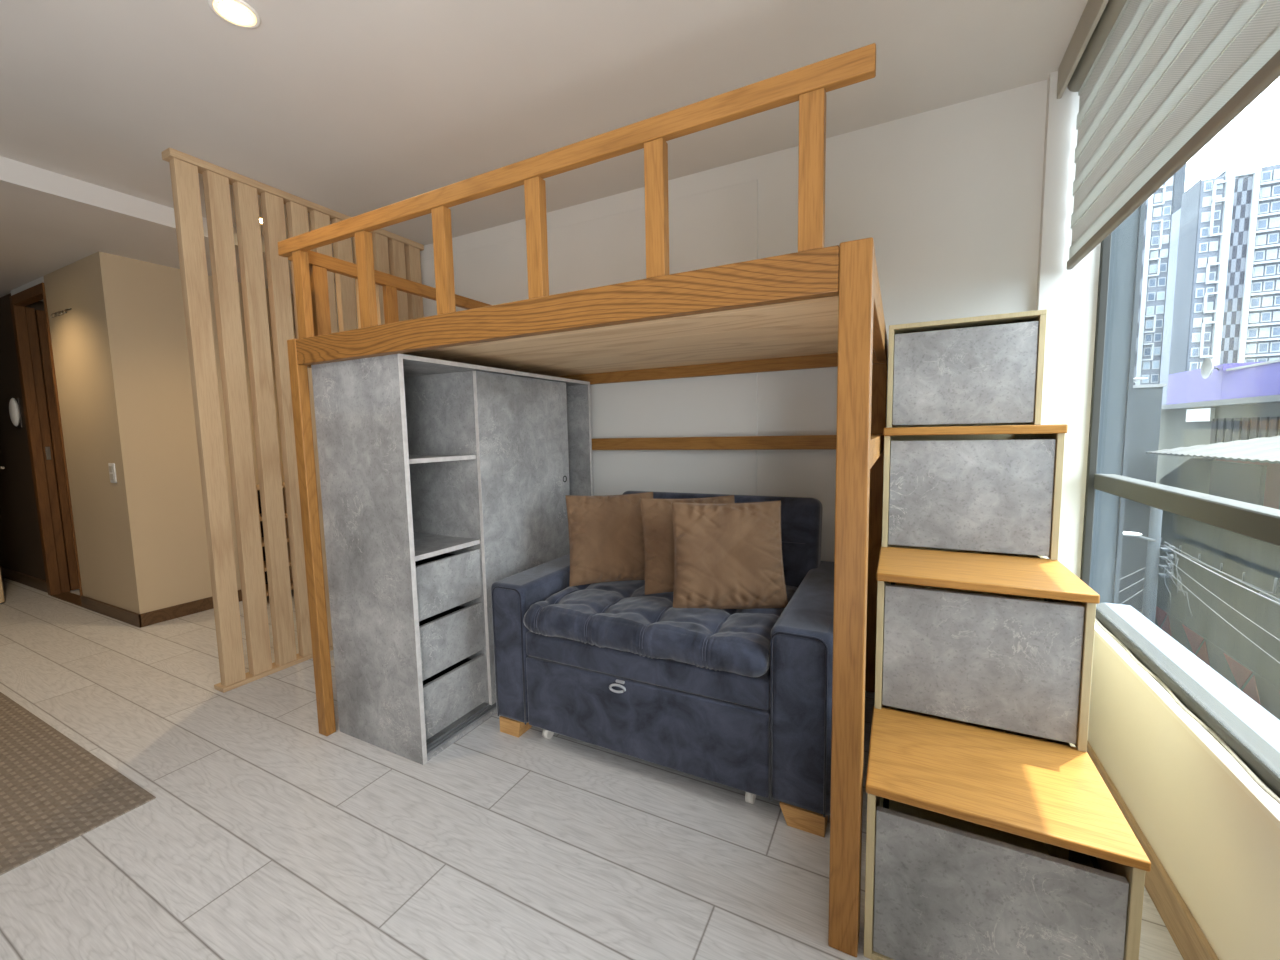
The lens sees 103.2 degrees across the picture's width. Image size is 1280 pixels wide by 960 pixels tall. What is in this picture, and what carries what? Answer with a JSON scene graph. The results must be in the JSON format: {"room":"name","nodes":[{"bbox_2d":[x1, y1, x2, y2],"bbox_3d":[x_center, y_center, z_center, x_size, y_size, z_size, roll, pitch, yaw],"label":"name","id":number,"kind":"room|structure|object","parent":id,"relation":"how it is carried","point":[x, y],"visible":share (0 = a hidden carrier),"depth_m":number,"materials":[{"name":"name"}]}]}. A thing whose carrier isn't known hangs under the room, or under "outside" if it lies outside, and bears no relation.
{"room":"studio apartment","nodes":[
{"label":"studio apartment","id":0,"kind":"room"},
{"bbox_2d":[11,276,43,300],"bbox_3d":[-4.303,-1.377,3.672,0.685,0.043,0.185,2,6,27],"label":"lintel","id":1,"kind":"object","parent":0,"point":[41,279],"visible":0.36,"depth_m":3.58,"materials":[{"name":"white paint"}]},
{"bbox_2d":[0,293,70,590],"bbox_3d":[-5.605,-0.289,4.464,2.300,2.303,0.165,2,6,27],"label":"wall","id":2,"kind":"structure","parent":0,"point":[20,539],"depth_m":4.09,"materials":[{"name":"paint"}]},
{"bbox_2d":[9,398,22,427],"bbox_3d":[-4.841,-0.519,3.924,0.140,0.230,0.055,2,6,27],"label":"intercom","id":3,"kind":"object","parent":2,"relation":"attached to","point":[15,413],"visible":1,"depth_m":3.90,"materials":[{"name":"white plastic"}]},
{"bbox_2d":[0,566,47,592],"bbox_3d":[-5.624,0.820,4.487,2.300,0.090,0.012,2,6,27],"label":"baseboard","id":4,"kind":"structure","parent":2,"relation":"attached to","point":[33,582],"depth_m":4.23,"materials":[{"name":"brown wood"}]},
{"bbox_2d":[43,251,295,613],"bbox_3d":[-3.358,-0.273,3.808,0.928,2.303,1.085,2,6,27],"label":"wall","id":5,"kind":"structure","parent":0,"point":[121,357],"depth_m":3.29,"materials":[{"name":"paint"}]},
{"bbox_2d":[9,282,82,606],"bbox_3d":[-4.112,-0.264,4.106,0.686,2.260,0.945,2,6,27],"label":"door","id":6,"kind":"structure","parent":5,"relation":"in","point":[31,327],"depth_m":3.86,"materials":[{"name":"brown wood"}]},
{"bbox_2d":[50,308,70,317],"bbox_3d":[-3.801,-1.092,3.322,0.290,0.039,0.031,2,6,27],"label":"hook rail","id":7,"kind":"object","parent":5,"relation":"attached to","point":[61,311],"visible":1,"depth_m":3.31,"materials":[{"name":"metal"}]},
{"bbox_2d":[81,595,140,627],"bbox_3d":[-3.581,0.881,3.421,0.940,0.085,0.012,2,6,27],"label":"baseboard","id":8,"kind":"structure","parent":5,"relation":"attached to","point":[121,614],"depth_m":3.39,"materials":[{"name":"brown wood"}]},
{"bbox_2d":[108,463,116,482],"bbox_3d":[-3.330,-0.044,3.199,0.083,0.125,0.011,2,6,27],"label":"light switch","id":9,"kind":"object","parent":5,"relation":"attached to","point":[112,471],"visible":1,"depth_m":3.19,"materials":[{"name":"white plastic"}]},
{"bbox_2d":[138,589,241,626],"bbox_3d":[-2.921,0.844,3.691,0.012,0.085,1.097,2,6,27],"label":"baseboard","id":10,"kind":"structure","parent":5,"relation":"attached to","point":[169,613],"depth_m":3.37,"materials":[{"name":"brown wood"}]},
{"bbox_2d":[0,156,354,297],"bbox_3d":[-5.113,-1.421,2.721,4.705,0.251,5.000,2,6,27],"label":"ceiling","id":11,"kind":"structure","parent":0,"point":[50,221],"depth_m":2.68,"materials":[{"name":"paint"}]},
{"bbox_2d":[0,0,1087,262],"bbox_3d":[-1.177,-1.362,0.706,4.140,0.150,5.000,2,6,27],"label":"ceiling","id":12,"kind":"structure","parent":0,"point":[351,108],"depth_m":1.77,"materials":[{"name":"paint"}]},
{"bbox_2d":[208,0,260,28],"bbox_3d":[-1.172,-1.354,1.467,0.120,0.007,0.120,2,6,27],"label":"recessed light","id":13,"kind":"object","parent":12,"relation":"in","point":[239,10],"visible":1,"depth_m":1.47,"materials":[{"name":"white plastic"}]},
{"bbox_2d":[1057,0,1279,269],"bbox_3d":[1.191,-1.024,1.130,0.124,0.692,1.445,2,6,27],"label":"zebra blind","id":14,"kind":"object","parent":12,"relation":"hanging from","point":[1155,81],"visible":1,"depth_m":1.23,"materials":[{"name":"white fabric"}]},
{"bbox_2d":[0,577,1183,959],"bbox_3d":[-3.222,1.108,2.009,8.845,0.120,5.000,2,6,27],"label":"floor","id":15,"kind":"structure","parent":0,"point":[264,834],"depth_m":1.47,"materials":[{"name":"tile"}]},
{"bbox_2d":[0,466,4,602],"bbox_3d":[-5.059,-0.147,3.848,0.840,2.088,0.125,2,6,27],"label":"door","id":16,"kind":"structure","parent":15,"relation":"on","point":[1,467],"depth_m":3.73,"materials":[{"name":"wood"}]},
{"bbox_2d":[51,592,80,606],"bbox_3d":[-4.257,0.897,3.820,0.625,0.006,0.095,2,6,27],"label":"threshold","id":17,"kind":"object","parent":15,"relation":"on","point":[69,597],"visible":0.71,"depth_m":3.85,"materials":[{"name":"brown wood"}]},
{"bbox_2d":[0,692,155,874],"bbox_3d":[-2.520,1.050,1.803,1.778,0.005,0.605,2,6,27],"label":"woven rug","id":18,"kind":"object","parent":15,"relation":"on","point":[54,791],"visible":1,"depth_m":1.71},
{"bbox_2d":[256,482,292,600],"bbox_3d":[-2.677,0.446,3.840,0.266,0.840,0.500,2,6,27],"label":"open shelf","id":19,"kind":"object","parent":15,"relation":"on","point":[283,483],"visible":0.13,"depth_m":3.79,"materials":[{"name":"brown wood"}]},
{"bbox_2d":[161,147,423,692],"bbox_3d":[-1.704,-0.266,2.834,0.086,2.404,1.287,2,6,27],"label":"slatted screen","id":20,"kind":"object","parent":15,"relation":"on","point":[403,259],"visible":0.63,"depth_m":2.44,"materials":[{"name":"brown wood"}]},
{"bbox_2d":[311,354,592,764],"bbox_3d":[-0.735,0.241,2.371,0.481,1.444,1.172,2,6,27],"label":"wardrobe","id":21,"kind":"object","parent":15,"relation":"on","point":[442,482],"visible":0.9,"depth_m":1.98,"materials":[{"name":"laminate"}]},
{"bbox_2d":[409,455,465,458],"bbox_3d":[-0.937,-0.083,2.002,0.420,0.017,0.357,2,6,27],"label":"shelf","id":22,"kind":"object","parent":21,"relation":"attached to","point":[410,456],"depth_m":1.97,"materials":[{"name":"laminate"}]},
{"bbox_2d":[413,532,478,555],"bbox_3d":[-0.930,0.265,2.034,0.420,0.018,0.357,2,6,27],"label":"shelf","id":23,"kind":"object","parent":21,"relation":"attached to","point":[425,543],"depth_m":2.06,"materials":[{"name":"laminate"}]},
{"bbox_2d":[278,43,887,956],"bbox_3d":[-0.128,0.036,2.055,1.983,1.884,1.291,2,6,27],"label":"bed","id":24,"kind":"object","parent":15,"relation":"on","point":[816,305],"visible":0.8,"depth_m":1.34,"materials":[{"name":"brown wood"}]},
{"bbox_2d":[491,491,833,836],"bbox_3d":[0.180,0.532,2.077,1.256,0.882,0.948,2,6,27],"label":"sofa","id":25,"kind":"object","parent":15,"relation":"on","point":[741,699],"visible":0.64,"depth_m":1.67,"materials":[{"name":"blue fabric"}]},
{"bbox_2d":[565,492,652,586],"bbox_3d":[-0.114,0.246,2.148,0.384,0.363,0.150,-2,5,-11],"label":"cushion","id":26,"kind":"object","parent":25,"relation":"on","point":[606,536],"visible":0.88,"depth_m":2.13,"materials":[{"name":"brown fabric"}]},
{"bbox_2d":[523,580,797,676],"bbox_3d":[0.108,0.497,1.951,0.900,0.117,0.662,2,6,27],"label":"seat cushion","id":27,"kind":"object","parent":25,"relation":"on","point":[615,618],"depth_m":1.71,"materials":[{"name":"blue fabric"}]},
{"bbox_2d":[640,495,734,594],"bbox_3d":[0.204,0.253,2.010,0.390,0.361,0.143,-2,5,-6],"label":"cushion","id":28,"kind":"object","parent":25,"relation":"on","point":[657,520],"visible":0.39,"depth_m":1.99,"materials":[{"name":"brown fabric"}]},
{"bbox_2d":[671,500,787,608],"bbox_3d":[0.319,0.268,1.833,0.406,0.367,0.154,-1,5,3],"label":"cushion","id":29,"kind":"object","parent":25,"relation":"on","point":[727,555],"visible":1,"depth_m":1.82,"materials":[{"name":"brown fabric"}]},
{"bbox_2d":[864,309,1150,959],"bbox_3d":[0.959,0.249,1.498,0.451,1.521,1.255,2,6,27],"label":"staircase","id":30,"kind":"structure","parent":15,"relation":"on","point":[993,831],"depth_m":1.22,"materials":[{"name":"laminate"}]},
{"bbox_2d":[892,321,1038,424],"bbox_3d":[1.068,-0.344,1.689,0.400,0.314,0.016,2,6,27],"label":"drawer","id":31,"kind":"object","parent":30,"relation":"in","point":[981,374],"depth_m":1.67,"materials":[{"name":"laminate"}]},
{"bbox_2d":[888,439,1055,555],"bbox_3d":[0.972,0.046,1.512,0.408,0.329,0.016,2,6,27],"label":"drawer","id":32,"kind":"object","parent":30,"relation":"in","point":[999,496],"depth_m":1.50,"materials":[{"name":"laminate"}]},
{"bbox_2d":[882,584,1084,743],"bbox_3d":[0.834,0.446,1.264,0.408,0.329,0.016,2,6,27],"label":"drawer","id":33,"kind":"object","parent":30,"relation":"in","point":[1005,663],"depth_m":1.25,"materials":[{"name":"laminate"}]},
{"bbox_2d":[873,806,1128,959],"bbox_3d":[0.696,0.878,1.016,0.408,0.332,0.016,2,6,27],"label":"drawer","id":34,"kind":"object","parent":30,"relation":"in","point":[941,892],"depth_m":1.01,"materials":[{"name":"laminate"}]},
{"bbox_2d":[293,79,1047,561],"bbox_3d":[-2.197,-0.362,3.985,8.800,2.404,0.300,2,6,27],"label":"wall","id":35,"kind":"structure","parent":0,"point":[948,198],"depth_m":2.07,"materials":[{"name":"white paint"}]},
{"bbox_2d":[421,179,757,495],"bbox_3d":[-0.435,-0.248,2.918,2.232,2.305,0.007,2,6,27],"label":"wall panel","id":36,"kind":"object","parent":35,"relation":"attached to","point":[717,227],"visible":0.3,"depth_m":2.62,"materials":[{"name":"white paint"}]},
{"bbox_2d":[1036,71,1100,577],"bbox_3d":[1.633,-0.254,2.007,0.188,2.404,0.338,2,6,27],"label":"wall column","id":37,"kind":"structure","parent":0,"point":[1069,297],"depth_m":1.83,"materials":[{"name":"white paint"}]},
{"bbox_2d":[1087,615,1279,959],"bbox_3d":[0.626,-0.024,-0.274,0.184,2.404,4.662,2,6,27],"label":"wall","id":38,"kind":"structure","parent":0,"point":[1220,851],"depth_m":1.11,"materials":[{"name":"beige paint"}]},
{"bbox_2d":[1087,740,1218,959],"bbox_3d":[0.561,1.118,-0.124,0.012,0.105,4.662,2,6,27],"label":"baseboard","id":39,"kind":"structure","parent":38,"relation":"attached to","point":[1191,942],"depth_m":1.17,"materials":[{"name":"brown wood"}]},
{"bbox_2d":[1080,232,1279,828],"bbox_3d":[1.353,-0.401,1.154,0.167,1.907,1.403,2,6,27],"label":"window","id":40,"kind":"structure","parent":38,"relation":"in","point":[1242,717],"depth_m":1.25,"materials":[{"name":"metal"}]},
{"label":"outside","id":41,"kind":"structure","parent":0,"visible":0},
{"bbox_3d":[116.879,2.575,54.380,157.250,0.500,320.000,2,6,27],"label":"ground","id":42,"kind":"structure","parent":41,"visible":0},
{"bbox_2d":[1089,201,1145,603],"bbox_3d":[6.578,-0.056,8.681,2.270,17.410,1.250,2,6,27],"label":"neighbour wing","id":43,"kind":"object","parent":42,"relation":"on","point":[1127,238],"visible":0.02,"depth_m":7.60},
{"bbox_2d":[1133,377,1147,382],"bbox_3d":[21.277,1.380,22.078,0.647,11.520,0.200,2,6,27],"label":"street lamp","id":44,"kind":"object","parent":42,"relation":"on","point":[1139,378],"visible":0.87,"depth_m":21.48,"materials":[{"name":"white plastic"}]},
{"bbox_2d":[1118,383,1166,608],"bbox_3d":[24.587,0.692,28.887,5.700,11.510,4.800,2,6,27],"label":"building","id":45,"kind":"structure","parent":42,"relation":"on","point":[1146,398],"depth_m":25.80,"materials":[{"name":"concrete"}]},
{"bbox_2d":[1123,507,1192,623],"bbox_3d":[14.670,4.213,14.596,1.609,7.510,0.511,3,7,39],"label":"utility pole","id":46,"kind":"object","parent":42,"relation":"on","point":[1152,573],"visible":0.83,"depth_m":14.41,"materials":[{"name":"concrete"}]},
{"bbox_2d":[1123,532,1141,535],"bbox_3d":[14.129,1.555,14.614,0.528,0.120,0.240,2,6,27],"label":"street lamp","id":47,"kind":"object","parent":46,"relation":"attached to","point":[1124,533],"depth_m":14.53,"materials":[{"name":"white plastic"}]},
{"bbox_2d":[1164,545,1279,604],"bbox_3d":[11.955,2.023,9.998,0.036,0.533,10.057,2,6,33],"label":"overhead cable","id":48,"kind":"object","parent":46,"relation":"attached to","point":[1243,587],"visible":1,"depth_m":10.69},
{"bbox_2d":[1164,556,1279,640],"bbox_3d":[11.967,2.631,10.055,0.016,0.135,10.056,2,6,33],"label":"overhead cable","id":49,"kind":"object","parent":46,"relation":"attached to","point":[1164,556],"visible":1,"depth_m":10.69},
{"bbox_2d":[1164,567,1279,663],"bbox_3d":[11.974,2.966,10.086,0.016,0.209,10.056,2,6,33],"label":"overhead cable","id":50,"kind":"object","parent":46,"relation":"attached to","point":[1164,567],"visible":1,"depth_m":10.68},
{"bbox_2d":[1165,542,1279,599],"bbox_3d":[12.177,2.257,9.345,0.018,0.269,11.001,2,6,27],"label":"overhead cable","id":51,"kind":"object","parent":46,"relation":"attached to","point":[1165,542],"visible":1,"depth_m":11.52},
{"bbox_2d":[1133,163,1186,384],"bbox_3d":[137.579,-49.870,140.853,10.500,87.230,18.900,2,6,27],"label":"apartment tower","id":52,"kind":"structure","parent":42,"relation":"on","point":[1160,207],"depth_m":132.34,"materials":[{"name":"white concrete"}]},
{"bbox_2d":[1146,435,1279,509],"bbox_3d":[23.790,3.124,12.613,9.000,9.690,25.200,2,6,27],"label":"roof","id":53,"kind":"structure","parent":42,"relation":"on","point":[1248,471],"depth_m":19.98,"materials":[{"name":"white paint"}]},
{"bbox_2d":[1155,510,1279,719],"bbox_3d":[16.394,5.480,7.847,0.520,6.160,37.600,2,6,27],"label":"wall","id":54,"kind":"structure","parent":42,"relation":"on","point":[1253,562],"depth_m":18.95,"materials":[{"name":"grey paint"}]},
{"bbox_2d":[1156,395,1279,483],"bbox_3d":[32.069,1.329,24.658,4.900,10.730,30.400,2,6,27],"label":"building","id":55,"kind":"structure","parent":42,"relation":"on","point":[1226,420],"depth_m":28.00,"materials":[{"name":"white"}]},
{"bbox_2d":[1160,161,1279,404],"bbox_3d":[123.206,-31.001,101.062,27.180,57.530,21.900,2,6,27],"label":"apartment tower","id":56,"kind":"structure","parent":42,"relation":"on","point":[1222,304],"depth_m":95.28,"materials":[{"name":"white concrete"}]},
{"bbox_2d":[1166,359,1279,404],"bbox_3d":[37.810,-0.224,24.599,5.100,13.610,39.800,2,6,27],"label":"building","id":57,"kind":"structure","parent":42,"relation":"on","point":[1251,379],"depth_m":35.16,"materials":[{"name":"paint"}]},
{"bbox_2d":[1201,357,1219,378],"bbox_3d":[40.690,-7.966,35.987,0.691,1.500,1.500,2,6,27],"label":"satellite dish","id":58,"kind":"object","parent":57,"relation":"attached to","point":[1207,367],"visible":1,"depth_m":36.32,"materials":[{"name":"metal"}]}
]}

